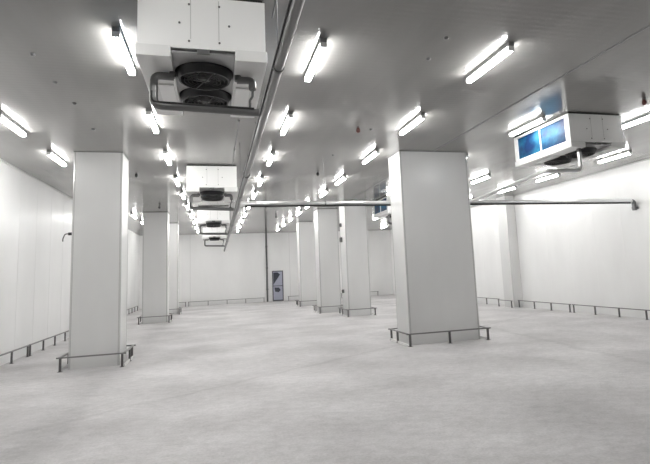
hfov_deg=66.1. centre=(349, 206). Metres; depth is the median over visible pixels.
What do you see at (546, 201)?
pipe
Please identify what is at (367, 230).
trim
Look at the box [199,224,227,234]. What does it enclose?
drain pipe
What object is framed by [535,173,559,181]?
lamp
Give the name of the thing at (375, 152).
lamp
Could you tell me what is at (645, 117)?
lamp
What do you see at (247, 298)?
rail
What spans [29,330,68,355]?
rail
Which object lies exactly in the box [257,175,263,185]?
lamp
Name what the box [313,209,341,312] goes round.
column
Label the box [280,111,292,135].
lamp
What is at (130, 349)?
guard rail
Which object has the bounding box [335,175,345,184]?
lamp
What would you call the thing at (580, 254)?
wall
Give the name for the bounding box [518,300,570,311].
rail
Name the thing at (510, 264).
pilaster
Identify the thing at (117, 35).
lamp
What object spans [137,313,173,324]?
guard rail
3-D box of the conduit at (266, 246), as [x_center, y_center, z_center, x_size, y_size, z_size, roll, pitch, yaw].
[-5.504,4.003,33.012,0.160,4.550,0.125,-1,-8,-15]
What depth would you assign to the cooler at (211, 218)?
19.85 m
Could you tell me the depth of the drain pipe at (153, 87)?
5.14 m
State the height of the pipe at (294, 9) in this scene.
1.200 m
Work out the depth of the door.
33.04 m
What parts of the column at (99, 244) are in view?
corner trim, corner trim, corner trim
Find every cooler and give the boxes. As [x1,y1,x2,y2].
[135,0,266,117]
[186,165,236,201]
[197,206,229,227]
[203,226,225,240]
[373,195,390,217]
[514,112,625,167]
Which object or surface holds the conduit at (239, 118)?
attached to the ceiling
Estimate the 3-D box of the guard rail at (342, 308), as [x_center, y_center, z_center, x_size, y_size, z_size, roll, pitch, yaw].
[0.284,4.186,19.908,1.240,0.285,1.420,-1,-8,-15]
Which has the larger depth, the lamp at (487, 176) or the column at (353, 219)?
the column at (353, 219)
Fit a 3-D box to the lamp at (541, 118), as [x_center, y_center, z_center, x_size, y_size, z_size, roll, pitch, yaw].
[3.584,-1.626,10.146,0.084,0.118,1.150,-1,-8,-15]
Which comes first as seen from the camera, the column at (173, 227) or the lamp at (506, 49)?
the lamp at (506, 49)
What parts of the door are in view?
glass pane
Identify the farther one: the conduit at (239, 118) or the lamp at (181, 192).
the lamp at (181, 192)
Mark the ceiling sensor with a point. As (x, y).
(644, 102)
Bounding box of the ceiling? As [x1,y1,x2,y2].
[0,0,649,234]
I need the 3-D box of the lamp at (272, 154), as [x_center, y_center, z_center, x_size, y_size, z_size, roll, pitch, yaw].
[-1.907,-1.142,11.983,0.084,0.118,1.150,-1,-8,-15]
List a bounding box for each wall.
[0,161,139,365]
[139,230,392,308]
[390,160,649,318]
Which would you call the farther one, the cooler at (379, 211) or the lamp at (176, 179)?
the cooler at (379, 211)
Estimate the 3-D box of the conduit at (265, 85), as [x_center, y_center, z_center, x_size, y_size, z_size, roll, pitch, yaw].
[-2.072,-1.373,10.509,0.040,0.026,6.400,-1,-8,-15]
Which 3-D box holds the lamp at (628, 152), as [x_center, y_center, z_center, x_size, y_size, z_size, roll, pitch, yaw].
[7.182,-1.340,13.565,0.084,0.118,1.150,-1,-8,-15]
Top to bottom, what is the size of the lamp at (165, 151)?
0.118 m
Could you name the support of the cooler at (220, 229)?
hanging from the ceiling
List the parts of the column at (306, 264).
corner trim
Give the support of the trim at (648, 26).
attached to the ceiling
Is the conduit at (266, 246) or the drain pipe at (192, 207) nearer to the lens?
the drain pipe at (192, 207)
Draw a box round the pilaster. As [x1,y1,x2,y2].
[496,196,522,306]
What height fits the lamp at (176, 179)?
0.118 m
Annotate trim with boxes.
[0,159,139,235]
[140,230,378,235]
[295,25,649,231]
[391,158,649,229]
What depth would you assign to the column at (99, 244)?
10.57 m
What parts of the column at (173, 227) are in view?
corner trim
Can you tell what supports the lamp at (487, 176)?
attached to the ceiling
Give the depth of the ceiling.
8.08 m
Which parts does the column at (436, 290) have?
corner trim, corner trim, corner trim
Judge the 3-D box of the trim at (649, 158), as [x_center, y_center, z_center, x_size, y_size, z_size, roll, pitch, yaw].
[7.529,-0.804,18.127,0.030,0.030,36.620,-1,-8,-15]
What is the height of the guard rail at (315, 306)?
0.285 m
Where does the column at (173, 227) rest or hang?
on the floor
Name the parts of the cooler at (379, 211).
coil pane, coil pane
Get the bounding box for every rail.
[0,345,29,363]
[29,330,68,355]
[56,344,135,372]
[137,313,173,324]
[188,298,255,305]
[295,300,316,306]
[312,304,342,313]
[339,307,375,316]
[388,325,490,346]
[497,299,512,307]
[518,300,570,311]
[572,304,649,319]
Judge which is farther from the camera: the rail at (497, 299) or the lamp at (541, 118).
the rail at (497, 299)
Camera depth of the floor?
7.22 m
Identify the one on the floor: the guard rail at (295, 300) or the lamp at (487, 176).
the guard rail at (295, 300)
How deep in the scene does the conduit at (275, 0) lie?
5.33 m
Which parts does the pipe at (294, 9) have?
hanger rod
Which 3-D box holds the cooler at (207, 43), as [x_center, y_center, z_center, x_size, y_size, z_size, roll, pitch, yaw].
[-1.690,-1.649,5.823,1.244,0.727,1.840,-1,-8,-15]
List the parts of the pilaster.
corner trim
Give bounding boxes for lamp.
[0,111,26,136]
[47,150,66,166]
[112,26,135,75]
[146,108,158,133]
[163,149,171,165]
[174,175,179,185]
[180,191,184,199]
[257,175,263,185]
[267,151,274,165]
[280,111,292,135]
[304,38,326,81]
[319,189,327,197]
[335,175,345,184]
[362,149,378,163]
[399,112,424,134]
[466,42,513,83]
[471,174,490,183]
[498,185,516,193]
[508,115,545,136]
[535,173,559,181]
[597,150,631,163]
[622,112,649,128]
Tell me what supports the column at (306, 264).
on the floor
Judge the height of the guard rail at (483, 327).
0.285 m
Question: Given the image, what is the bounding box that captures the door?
[272,270,283,300]
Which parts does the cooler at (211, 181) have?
mounting rail, casing, fan plate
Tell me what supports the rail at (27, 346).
on the floor
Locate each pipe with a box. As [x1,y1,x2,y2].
[149,71,258,116]
[189,193,233,210]
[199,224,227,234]
[204,239,224,246]
[224,0,304,251]
[240,158,638,210]
[470,148,582,202]
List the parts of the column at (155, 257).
corner trim, corner trim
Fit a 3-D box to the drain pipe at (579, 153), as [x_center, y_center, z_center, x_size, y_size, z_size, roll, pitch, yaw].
[3.522,-0.595,11.285,0.851,0.482,3.978,-1,-8,-15]
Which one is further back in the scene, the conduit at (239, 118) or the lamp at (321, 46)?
the conduit at (239, 118)
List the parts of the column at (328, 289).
corner trim, corner trim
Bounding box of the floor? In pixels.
[0,294,649,463]
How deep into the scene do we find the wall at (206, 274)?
32.72 m
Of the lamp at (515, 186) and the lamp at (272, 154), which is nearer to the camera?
the lamp at (272, 154)
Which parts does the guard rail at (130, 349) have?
post, post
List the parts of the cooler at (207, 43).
casing, fan plate, mounting rail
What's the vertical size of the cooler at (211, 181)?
0.727 m
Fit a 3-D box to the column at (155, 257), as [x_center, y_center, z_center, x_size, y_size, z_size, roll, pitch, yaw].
[-8.158,2.550,20.991,0.984,4.550,0.874,-1,-8,-15]
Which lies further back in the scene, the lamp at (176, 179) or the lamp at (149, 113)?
the lamp at (176, 179)
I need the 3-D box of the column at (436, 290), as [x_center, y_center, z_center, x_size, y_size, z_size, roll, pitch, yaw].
[2.033,0.960,12.288,1.794,4.550,0.824,-1,-8,-15]
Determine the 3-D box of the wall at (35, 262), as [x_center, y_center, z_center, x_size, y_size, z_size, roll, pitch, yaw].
[-8.496,1.587,13.499,0.153,4.550,36.920,-1,-8,-15]
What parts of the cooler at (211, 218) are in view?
mounting rail, casing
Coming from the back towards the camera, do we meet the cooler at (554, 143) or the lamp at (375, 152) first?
the lamp at (375, 152)
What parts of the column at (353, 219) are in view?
corner trim, corner trim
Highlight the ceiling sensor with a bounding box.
[642,98,646,105]
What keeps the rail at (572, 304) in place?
on the floor
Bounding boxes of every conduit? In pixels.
[232,118,239,164]
[243,85,266,171]
[265,232,268,301]
[271,0,275,17]
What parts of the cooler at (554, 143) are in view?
coil pane, coil frame, coil pane, mounting rail, fan plate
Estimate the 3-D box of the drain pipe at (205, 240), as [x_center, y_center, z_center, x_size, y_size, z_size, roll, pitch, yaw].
[-7.517,2.026,27.660,1.094,0.462,0.137,-1,-8,-15]
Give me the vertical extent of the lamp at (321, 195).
0.118 m
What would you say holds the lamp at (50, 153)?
attached to the ceiling
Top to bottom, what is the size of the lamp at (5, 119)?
0.118 m
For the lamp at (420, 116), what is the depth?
9.54 m
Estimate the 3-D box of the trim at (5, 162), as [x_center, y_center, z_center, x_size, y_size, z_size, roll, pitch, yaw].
[-8.510,-0.653,13.814,0.030,0.030,36.620,-1,-8,-15]
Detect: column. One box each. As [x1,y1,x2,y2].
[68,151,128,369]
[142,212,169,323]
[169,223,178,314]
[296,221,316,305]
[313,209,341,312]
[339,200,371,315]
[388,150,479,344]

